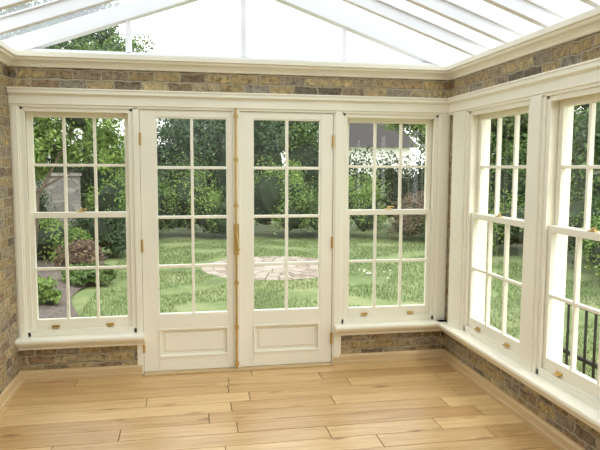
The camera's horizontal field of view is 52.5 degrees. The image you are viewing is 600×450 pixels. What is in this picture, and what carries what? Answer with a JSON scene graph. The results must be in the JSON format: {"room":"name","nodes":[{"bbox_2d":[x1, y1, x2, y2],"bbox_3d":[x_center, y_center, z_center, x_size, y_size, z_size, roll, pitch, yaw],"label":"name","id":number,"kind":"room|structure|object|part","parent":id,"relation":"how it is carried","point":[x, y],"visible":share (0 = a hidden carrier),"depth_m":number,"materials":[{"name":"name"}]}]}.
{"room":"sunroom","nodes":[
{"label":"sunroom","id":0,"kind":"room"},
{"bbox_2d":[0,62,19,393],"bbox_3d":[-1.605,0.488,1.177,0.250,2.680,6.600,-1,5,-10],"label":"wall","id":1,"kind":"structure","parent":0,"point":[9,353],"depth_m":4.23,"materials":[{"name":"brick"}]},
{"bbox_2d":[0,40,15,65],"bbox_3d":[-1.498,-0.872,1.119,0.175,0.100,6.700,-1,5,-10],"label":"trim","id":2,"kind":"structure","parent":1,"relation":"attached to","point":[7,53],"depth_m":4.12,"materials":[{"name":"beige paint"}]},
{"bbox_2d":[0,371,23,413],"bbox_3d":[-1.470,1.431,1.292,0.034,0.082,6.600,-1,5,-10],"label":"baseboard","id":3,"kind":"structure","parent":1,"relation":"attached to","point":[17,382],"depth_m":4.20,"materials":[{"name":"brown wood"}]},
{"bbox_2d":[8,66,450,370],"bbox_3d":[-0.454,0.146,4.854,3.845,2.680,0.250,-1,5,-10],"label":"wall","id":4,"kind":"structure","parent":0,"point":[47,77],"depth_m":4.62,"materials":[{"name":"brick"}]},
{"bbox_2d":[19,106,136,336],"bbox_3d":[-1.643,-0.028,4.588,0.782,1.695,0.190,-1,5,-10],"label":"window","id":5,"kind":"structure","parent":4,"relation":"in","point":[122,329],"depth_m":4.52,"materials":[{"name":"beige paint"}]},
{"bbox_3d":[-1.639,-0.449,4.535,0.732,0.783,0.038,-1,5,-10],"label":"sash","id":6,"kind":"part","parent":5,"relation":"part of","materials":[{"name":"white wood"}]},
{"bbox_3d":[-1.634,0.344,4.566,0.732,0.885,0.038,-1,5,-10],"label":"sash","id":7,"kind":"part","parent":5,"relation":"part of","materials":[{"name":"white wood"}]},
{"bbox_2d":[52,208,113,327],"bbox_3d":[-1.631,0.320,4.548,0.447,0.890,0.058,-1,5,-10],"label":"fittings","id":8,"kind":"object","parent":5,"relation":"attached to","point":[80,210],"visible":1,"depth_m":4.54,"materials":[{"name":"gold metal"}]},
{"bbox_2d":[15,332,144,350],"bbox_3d":[-1.640,0.868,4.609,0.905,0.092,0.258,-1,5,-10],"label":"window sill","id":9,"kind":"structure","parent":4,"relation":"attached to","point":[133,338],"depth_m":4.51,"materials":[{"name":"beige paint"}]},
{"bbox_2d":[139,109,233,371],"bbox_3d":[-0.850,0.133,4.664,0.717,1.998,0.067,-1,5,-10],"label":"leaf","id":10,"kind":"object","parent":4,"relation":"attached to","point":[202,339],"depth_m":4.67,"materials":[{"name":"beige paint"}]},
{"bbox_3d":[-1.190,0.143,4.579,0.018,1.680,0.022,-1,5,-10],"label":"hinges","id":11,"kind":"part","parent":10,"relation":"part of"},
{"bbox_2d":[7,86,448,114],"bbox_3d":[-0.434,-0.938,4.672,3.345,0.132,0.192,-1,5,-10],"label":"trim","id":12,"kind":"structure","parent":4,"relation":"attached to","point":[20,96],"depth_m":4.57,"materials":[{"name":"beige paint"}]},
{"bbox_2d":[9,105,449,374],"bbox_3d":[-0.444,0.126,4.798,3.345,2.030,0.180,-1,5,-10],"label":"trim","id":13,"kind":"structure","parent":4,"relation":"attached to","point":[443,149],"depth_m":4.78,"materials":[{"name":"beige paint"}]},
{"bbox_2d":[9,51,449,79],"bbox_3d":[-0.428,-1.198,4.616,3.345,0.100,0.175,-1,5,-10],"label":"trim","id":14,"kind":"structure","parent":4,"relation":"attached to","point":[22,58],"depth_m":4.53,"materials":[{"name":"beige paint"}]},
{"bbox_2d":[21,349,442,382],"bbox_3d":[-0.432,1.104,4.804,3.345,0.082,0.034,-1,5,-10],"label":"baseboard","id":15,"kind":"structure","parent":4,"relation":"attached to","point":[44,375],"depth_m":4.64,"materials":[{"name":"brown wood"}]},
{"bbox_2d":[240,111,334,366],"bbox_3d":[-0.115,0.123,4.798,0.767,1.998,0.067,-1,5,-10],"label":"leaf","id":16,"kind":"object","parent":4,"relation":"attached to","point":[286,335],"depth_m":4.82,"materials":[{"name":"beige paint"}]},
{"bbox_2d":[233,108,239,366],"bbox_3d":[-0.485,0.118,4.663,0.044,2.010,0.075,-1,5,-10],"label":"bolt","id":17,"kind":"object","parent":16,"relation":"attached to","point":[235,226],"visible":1,"depth_m":4.67,"materials":[{"name":"gold metal"}]},
{"bbox_2d":[233,111,240,367],"bbox_3d":[-0.489,0.130,4.709,0.055,1.998,0.018,-1,5,-10],"label":"astragal","id":18,"kind":"object","parent":16,"relation":"attached to","point":[238,112],"visible":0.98,"depth_m":4.70,"materials":[{"name":"beige paint"}]},
{"bbox_3d":[0.258,0.125,4.844,0.018,1.680,0.022,-1,5,-10],"label":"hinges","id":19,"kind":"part","parent":16,"relation":"part of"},
{"bbox_2d":[341,113,437,322],"bbox_3d":[0.709,-0.058,5.018,0.793,1.695,0.190,-1,5,-10],"label":"window","id":20,"kind":"structure","parent":4,"relation":"in","point":[434,118],"depth_m":4.97,"materials":[{"name":"beige paint"}]},
{"bbox_2d":[361,206,413,315],"bbox_3d":[0.721,0.290,4.977,0.452,0.890,0.058,-1,5,-10],"label":"fittings","id":21,"kind":"object","parent":20,"relation":"attached to","point":[388,207],"visible":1,"depth_m":4.96,"materials":[{"name":"gold metal"}]},
{"bbox_3d":[0.718,0.314,4.995,0.743,0.885,0.038,-1,5,-10],"label":"sash","id":22,"kind":"part","parent":20,"relation":"part of","materials":[{"name":"white wood"}]},
{"bbox_3d":[0.714,-0.479,4.964,0.743,0.783,0.038,-1,5,-10],"label":"sash","id":23,"kind":"part","parent":20,"relation":"part of","materials":[{"name":"white wood"}]},
{"bbox_2d":[333,320,447,335],"bbox_3d":[0.733,0.837,5.042,0.960,0.092,0.258,-1,5,-10],"label":"window sill","id":24,"kind":"structure","parent":4,"relation":"attached to","point":[342,329],"depth_m":4.94,"materials":[{"name":"beige paint"}]},
{"bbox_2d":[0,360,559,449],"bbox_3d":[0.158,1.480,1.596,3.345,0.060,6.600,-1,5,-10],"label":"floor","id":25,"kind":"structure","parent":0,"point":[426,404],"depth_m":3.96,"materials":[{"name":"brown wood"}]},
{"bbox_2d":[144,362,331,376],"bbox_3d":[-0.486,1.128,4.890,1.476,0.018,0.250,-1,5,-10],"label":"threshold","id":26,"kind":"object","parent":25,"relation":"on","point":[318,364],"visible":0.45,"depth_m":4.78,"materials":[{"name":"brown wood"}]},
{"bbox_2d":[0,0,593,65],"bbox_3d":[0.163,-1.252,1.377,3.545,0.749,6.680,-1,5,-10],"label":"ceiling","id":27,"kind":"structure","parent":0,"point":[345,16],"depth_m":4.42,"materials":[{"name":"white paint"}]},
{"bbox_2d":[0,0,599,55],"bbox_3d":[0.163,-1.272,1.376,3.545,0.729,6.680,-1,5,-10],"label":"glass roof","id":28,"kind":"object","parent":27,"relation":"attached to","point":[532,11],"visible":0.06,"depth_m":3.90,"materials":[{"name":"glass"}]},
{"bbox_2d":[444,31,599,449],"bbox_3d":[1.908,0.431,1.945,0.250,2.680,6.850,-1,5,-10],"label":"wall","id":29,"kind":"structure","parent":0,"point":[585,48],"depth_m":3.86,"materials":[{"name":"brick"}]},
{"bbox_2d":[464,100,529,362],"bbox_3d":[1.448,0.016,4.267,0.190,1.695,0.840,-1,5,-10],"label":"window","id":30,"kind":"structure","parent":29,"relation":"in","point":[474,115],"depth_m":4.50,"materials":[{"name":"beige paint"}]},
{"bbox_2d":[474,213,509,346],"bbox_3d":[1.374,0.358,4.286,0.058,0.890,0.476,-1,5,-10],"label":"fittings","id":31,"kind":"object","parent":30,"relation":"attached to","point":[505,344],"visible":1,"depth_m":4.22,"materials":[{"name":"gold metal"}]},
{"bbox_3d":[1.390,0.383,4.291,0.038,0.885,0.790,-1,5,-10],"label":"sash","id":32,"kind":"part","parent":30,"relation":"part of","materials":[{"name":"white wood"}]},
{"bbox_3d":[1.437,-0.406,4.225,0.038,0.783,0.790,-1,5,-10],"label":"sash","id":33,"kind":"part","parent":30,"relation":"part of","materials":[{"name":"white wood"}]},
{"bbox_2d":[448,95,547,372],"bbox_3d":[1.882,0.258,1.753,0.186,1.700,6.515,-1,5,-10],"label":"trim","id":34,"kind":"structure","parent":29,"relation":"attached to","point":[538,105],"depth_m":3.80,"materials":[{"name":"beige paint"}]},
{"bbox_2d":[441,349,585,449],"bbox_3d":[1.787,1.389,1.887,0.034,0.082,6.600,-1,5,-10],"label":"baseboard","id":35,"kind":"structure","parent":29,"relation":"attached to","point":[550,433],"depth_m":3.97,"materials":[{"name":"brown wood"}]},
{"bbox_2d":[438,319,599,432],"bbox_3d":[1.835,1.141,1.872,0.258,0.092,6.600,-1,5,-10],"label":"window sill","id":36,"kind":"structure","parent":29,"relation":"attached to","point":[573,405],"depth_m":3.69,"materials":[{"name":"beige paint"}]},
{"bbox_2d":[446,6,599,79],"bbox_3d":[1.817,-0.915,1.724,0.175,0.100,6.700,-1,5,-10],"label":"trim","id":37,"kind":"structure","parent":29,"relation":"attached to","point":[586,23],"depth_m":3.66,"materials":[{"name":"beige paint"}]},
{"bbox_2d":[447,57,599,114],"bbox_3d":[1.856,-0.648,1.705,0.192,0.132,6.600,-1,5,-10],"label":"trim","id":38,"kind":"structure","parent":29,"relation":"attached to","point":[586,74],"depth_m":3.69,"materials":[{"name":"beige paint"}]},
{"bbox_2d":[536,86,599,410],"bbox_3d":[1.630,0.110,3.278,0.190,1.695,0.840,-1,5,-10],"label":"window","id":39,"kind":"structure","parent":29,"relation":"in","point":[553,106],"depth_m":3.60,"materials":[{"name":"beige paint"}]},
{"bbox_3d":[1.572,0.477,3.302,0.038,0.885,0.790,-1,5,-10],"label":"sash","id":40,"kind":"part","parent":39,"relation":"part of","materials":[{"name":"white wood"}]},
{"bbox_2d":[553,227,598,376],"bbox_3d":[1.556,0.452,3.297,0.058,0.890,0.476,-1,5,-10],"label":"fittings","id":41,"kind":"object","parent":39,"relation":"attached to","point":[557,373],"visible":1,"depth_m":3.28,"materials":[{"name":"gold metal"}]},
{"bbox_3d":[1.618,-0.312,3.236,0.038,0.783,0.790,-1,5,-10],"label":"sash","id":42,"kind":"part","parent":39,"relation":"part of","materials":[{"name":"white wood"}]},
{"label":"outside","id":43,"kind":"structure","parent":0,"visible":0},
{"bbox_2d":[39,207,599,380],"bbox_3d":[-1.831,-0.123,19.766,70.000,0.001,70.000,-1,5,-10],"label":"lawn","id":44,"kind":"structure","parent":43,"point":[82,295],"depth_m":9.32,"materials":[{"name":"green plant"}]},
{"bbox_2d":[35,173,81,227],"bbox_3d":[-7.072,-0.255,12.356,5.030,1.610,0.280,-1,5,-10],"label":"wall","id":45,"kind":"structure","parent":44,"relation":"on","point":[73,179],"depth_m":12.62,"materials":[{"name":"stone"}]},
{"bbox_2d":[37,255,111,318],"bbox_3d":[-4.311,0.856,8.782,2.850,0.090,6.000,-1,5,-10],"label":"flower bed","id":46,"kind":"object","parent":44,"relation":"on","point":[59,310],"visible":0.16,"depth_m":8.32,"materials":[{"name":"soil"}]},
{"bbox_2d":[35,179,55,229],"bbox_3d":[-5.392,-0.201,11.673,1.195,1.564,1.466,2,6,19],"label":"shrub","id":47,"kind":"object","parent":46,"relation":"on","point":[42,208],"visible":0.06,"depth_m":11.95,"materials":[{"name":"green plant"}]},
{"bbox_2d":[37,275,62,305],"bbox_3d":[-3.287,0.797,7.439,0.646,0.492,0.699,-5,7,-42],"label":"shrub","id":48,"kind":"object","parent":46,"relation":"on","point":[47,295],"visible":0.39,"depth_m":7.37,"materials":[{"name":"green plant"}]},
{"bbox_2d":[37,211,92,264],"bbox_3d":[-4.491,0.203,11.014,1.377,0.945,1.257,2,6,22],"label":"shrub","id":49,"kind":"object","parent":46,"relation":"on","point":[49,237],"visible":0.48,"depth_m":10.76,"materials":[{"name":"green plant"}]},
{"bbox_2d":[53,238,104,270],"bbox_3d":[-3.688,0.497,10.178,0.861,0.540,0.904,-2,6,-26],"label":"shrub","id":50,"kind":"object","parent":46,"relation":"on","point":[83,252],"visible":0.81,"depth_m":9.98,"materials":[{"name":"brown plant"}]},
{"bbox_2d":[60,262,116,284],"bbox_3d":[-3.127,0.717,8.981,0.810,0.364,0.744,-3,6,-33],"label":"shrub","id":51,"kind":"object","parent":46,"relation":"on","point":[85,276],"visible":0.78,"depth_m":8.78,"materials":[{"name":"green plant"}]},
{"bbox_2d":[33,117,124,252],"bbox_3d":[-3.859,-0.899,9.644,3.000,3.540,1.833,-4,7,-36],"label":"fruit tree","id":52,"kind":"object","parent":44,"relation":"on","point":[106,136],"visible":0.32,"depth_m":9.72,"materials":[{"name":"green plant"}]},
{"bbox_2d":[68,206,125,255],"bbox_3d":[-3.850,0.083,11.837,1.459,1.016,1.164,0,5,-6],"label":"shrub","id":53,"kind":"object","parent":44,"relation":"on","point":[112,231],"visible":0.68,"depth_m":11.55,"materials":[{"name":"green plant"}]},
{"bbox_2d":[42,25,156,211],"bbox_3d":[-5.738,-3.161,16.173,4.102,6.799,4.001,1,6,11],"label":"tree","id":54,"kind":"object","parent":44,"relation":"on","point":[103,40],"visible":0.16,"depth_m":15.73,"materials":[{"name":"green plant"}]},
{"bbox_2d":[81,170,160,226],"bbox_3d":[-4.148,-0.623,13.989,1.826,1.927,1.690,-1,5,-10],"label":"shrub","id":55,"kind":"object","parent":44,"relation":"on","point":[112,194],"visible":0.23,"depth_m":13.63,"materials":[{"name":"green plant"}]},
{"bbox_2d":[157,163,187,235],"bbox_3d":[-3.693,-0.628,14.858,1.804,1.815,1.822,-5,7,-42],"label":"shrub","id":56,"kind":"object","parent":44,"relation":"on","point":[169,224],"visible":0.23,"depth_m":14.73,"materials":[{"name":"green plant"}]},
{"bbox_2d":[33,118,318,231],"bbox_3d":[-4.522,-1.884,16.028,11.403,4.146,2.336,-1,6,-12],"label":"trees","id":57,"kind":"object","parent":44,"relation":"on","point":[264,148],"visible":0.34,"depth_m":16.17,"materials":[{"name":"green plant"}]},
{"bbox_2d":[157,119,222,227],"bbox_3d":[-3.085,-2.100,17.189,3.294,4.511,3.201,-1,5,-10],"label":"conifer tree","id":58,"kind":"object","parent":44,"relation":"on","point":[174,120],"visible":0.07,"depth_m":16.66,"materials":[{"name":"plant"}]},
{"bbox_2d":[160,152,223,233],"bbox_3d":[-2.627,-0.767,15.046,1.690,2.100,2.021,-1,5,-10],"label":"shrub","id":59,"kind":"object","parent":44,"relation":"on","point":[183,192],"visible":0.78,"depth_m":14.70,"materials":[{"name":"green plant"}]},
{"bbox_2d":[200,184,262,236],"bbox_3d":[-1.662,-0.421,15.055,1.687,1.394,1.578,-1,5,-10],"label":"shrub","id":60,"kind":"object","parent":44,"relation":"on","point":[221,225],"visible":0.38,"depth_m":14.64,"materials":[{"name":"green plant"}]},
{"bbox_2d":[199,119,318,224],"bbox_3d":[-0.884,-2.391,18.545,4.292,4.866,4.232,2,6,14],"label":"tree","id":61,"kind":"object","parent":44,"relation":"on","point":[293,126],"visible":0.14,"depth_m":16.78,"materials":[{"name":"green plant"}]},
{"bbox_2d":[202,256,317,280],"bbox_3d":[-0.461,0.750,10.654,2.498,0.046,2.498,2,6,16],"label":"patio","id":62,"kind":"structure","parent":44,"relation":"on","point":[305,271],"depth_m":10.33,"materials":[{"name":"stone"}]},
{"bbox_2d":[254,153,314,234],"bbox_3d":[-0.579,-0.831,15.370,2.228,1.971,1.801,3,6,25],"label":"shrub","id":63,"kind":"object","parent":44,"relation":"on","point":[269,192],"visible":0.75,"depth_m":14.78,"materials":[{"name":"green plant"}]},
{"bbox_2d":[282,175,354,232],"bbox_3d":[0.590,-0.533,15.406,1.954,1.483,2.338,2,6,15],"label":"shrub","id":64,"kind":"object","parent":44,"relation":"on","point":[312,222],"visible":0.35,"depth_m":14.77,"materials":[{"name":"green plant"}]},
{"bbox_2d":[315,123,415,177],"bbox_3d":[2.855,-3.407,29.505,3.600,4.750,6.600,-1,5,-10],"label":"neighbouring house","id":65,"kind":"structure","parent":44,"relation":"on","point":[360,134],"depth_m":26.65,"materials":[{"name":"white paint"}]},
{"bbox_2d":[310,144,424,222],"bbox_3d":[2.238,-1.140,17.703,4.725,2.474,2.067,-2,6,-20],"label":"hedge","id":66,"kind":"object","parent":44,"relation":"on","point":[391,176],"visible":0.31,"depth_m":17.50,"materials":[{"name":"green plant"}]},
{"bbox_2d":[348,163,393,234],"bbox_3d":[1.522,-0.675,15.335,1.842,1.775,1.729,-1,5,-10],"label":"shrub","id":67,"kind":"object","parent":44,"relation":"on","point":[362,193],"visible":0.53,"depth_m":14.88,"materials":[{"name":"green plant"}]},
{"bbox_2d":[381,188,425,237],"bbox_3d":[2.953,-0.328,14.999,1.836,1.252,2.283,3,6,24],"label":"shrub","id":68,"kind":"object","parent":44,"relation":"on","point":[411,227],"visible":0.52,"depth_m":14.37,"materials":[{"name":"brown plant"}]},
{"bbox_2d":[378,123,493,155],"bbox_3d":[4.209,-2.197,17.004,3.739,4.814,3.460,4,7,38],"label":"tree","id":69,"kind":"object","parent":44,"relation":"on","point":[418,130],"visible":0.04,"depth_m":16.88,"materials":[{"name":"green plant"}]},
{"bbox_2d":[419,178,509,237],"bbox_3d":[4.027,-0.453,13.896,2.077,1.717,2.005,5,7,43],"label":"shrub","id":70,"kind":"object","parent":44,"relation":"on","point":[492,202],"visible":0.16,"depth_m":13.63,"materials":[{"name":"green plant"}]},
{"bbox_2d":[402,106,599,254],"bbox_3d":[5.819,-0.919,11.074,2.645,3.337,16.785,-1,6,-14],"label":"hedge","id":71,"kind":"object","parent":44,"relation":"on","point":[506,174],"visible":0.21,"depth_m":13.21,"materials":[{"name":"green plant"}]},
{"bbox_2d":[486,182,525,251],"bbox_3d":[4.510,-0.161,12.342,2.213,1.464,2.205,-3,6,-28],"label":"shrub","id":72,"kind":"object","parent":44,"relation":"on","point":[516,233],"visible":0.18,"depth_m":12.13,"materials":[{"name":"green plant"}]},
{"bbox_2d":[490,102,599,162],"bbox_3d":[5.924,-1.871,14.327,4.377,4.684,3.666,2,6,22],"label":"tree","id":73,"kind":"object","parent":44,"relation":"on","point":[584,107],"visible":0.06,"depth_m":13.77,"materials":[{"name":"green plant"}]},
{"bbox_2d":[563,303,599,378],"bbox_3d":[2.557,1.095,4.145,0.040,0.750,3.640,-1,5,-10],"label":"iron railing","id":74,"kind":"object","parent":44,"relation":"on","point":[566,351],"visible":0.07,"depth_m":5.07,"materials":[{"name":"black metal"}]},
{"bbox_2d":[567,179,599,263],"bbox_3d":[5.001,-0.081,10.853,1.986,1.548,2.284,-1,5,-10],"label":"shrub","id":75,"kind":"object","parent":44,"relation":"on","point":[576,208],"visible":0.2,"depth_m":10.52,"materials":[{"name":"green plant"}]},
{"bbox_2d":[572,102,599,160],"bbox_3d":[6.815,-1.382,11.021,3.749,4.340,3.621,-5,7,-42],"label":"tree","id":76,"kind":"object","parent":44,"relation":"on","point":[584,135],"visible":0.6,"depth_m":11.63,"materials":[{"name":"green plant"}]},
{"bbox_2d":[582,212,599,279],"bbox_3d":[5.219,0.215,9.117,1.953,1.332,2.210,2,6,20],"label":"shrub","id":77,"kind":"object","parent":44,"relation":"on","point":[593,247],"visible":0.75,"depth_m":9.17,"materials":[{"name":"green plant"}]}
]}

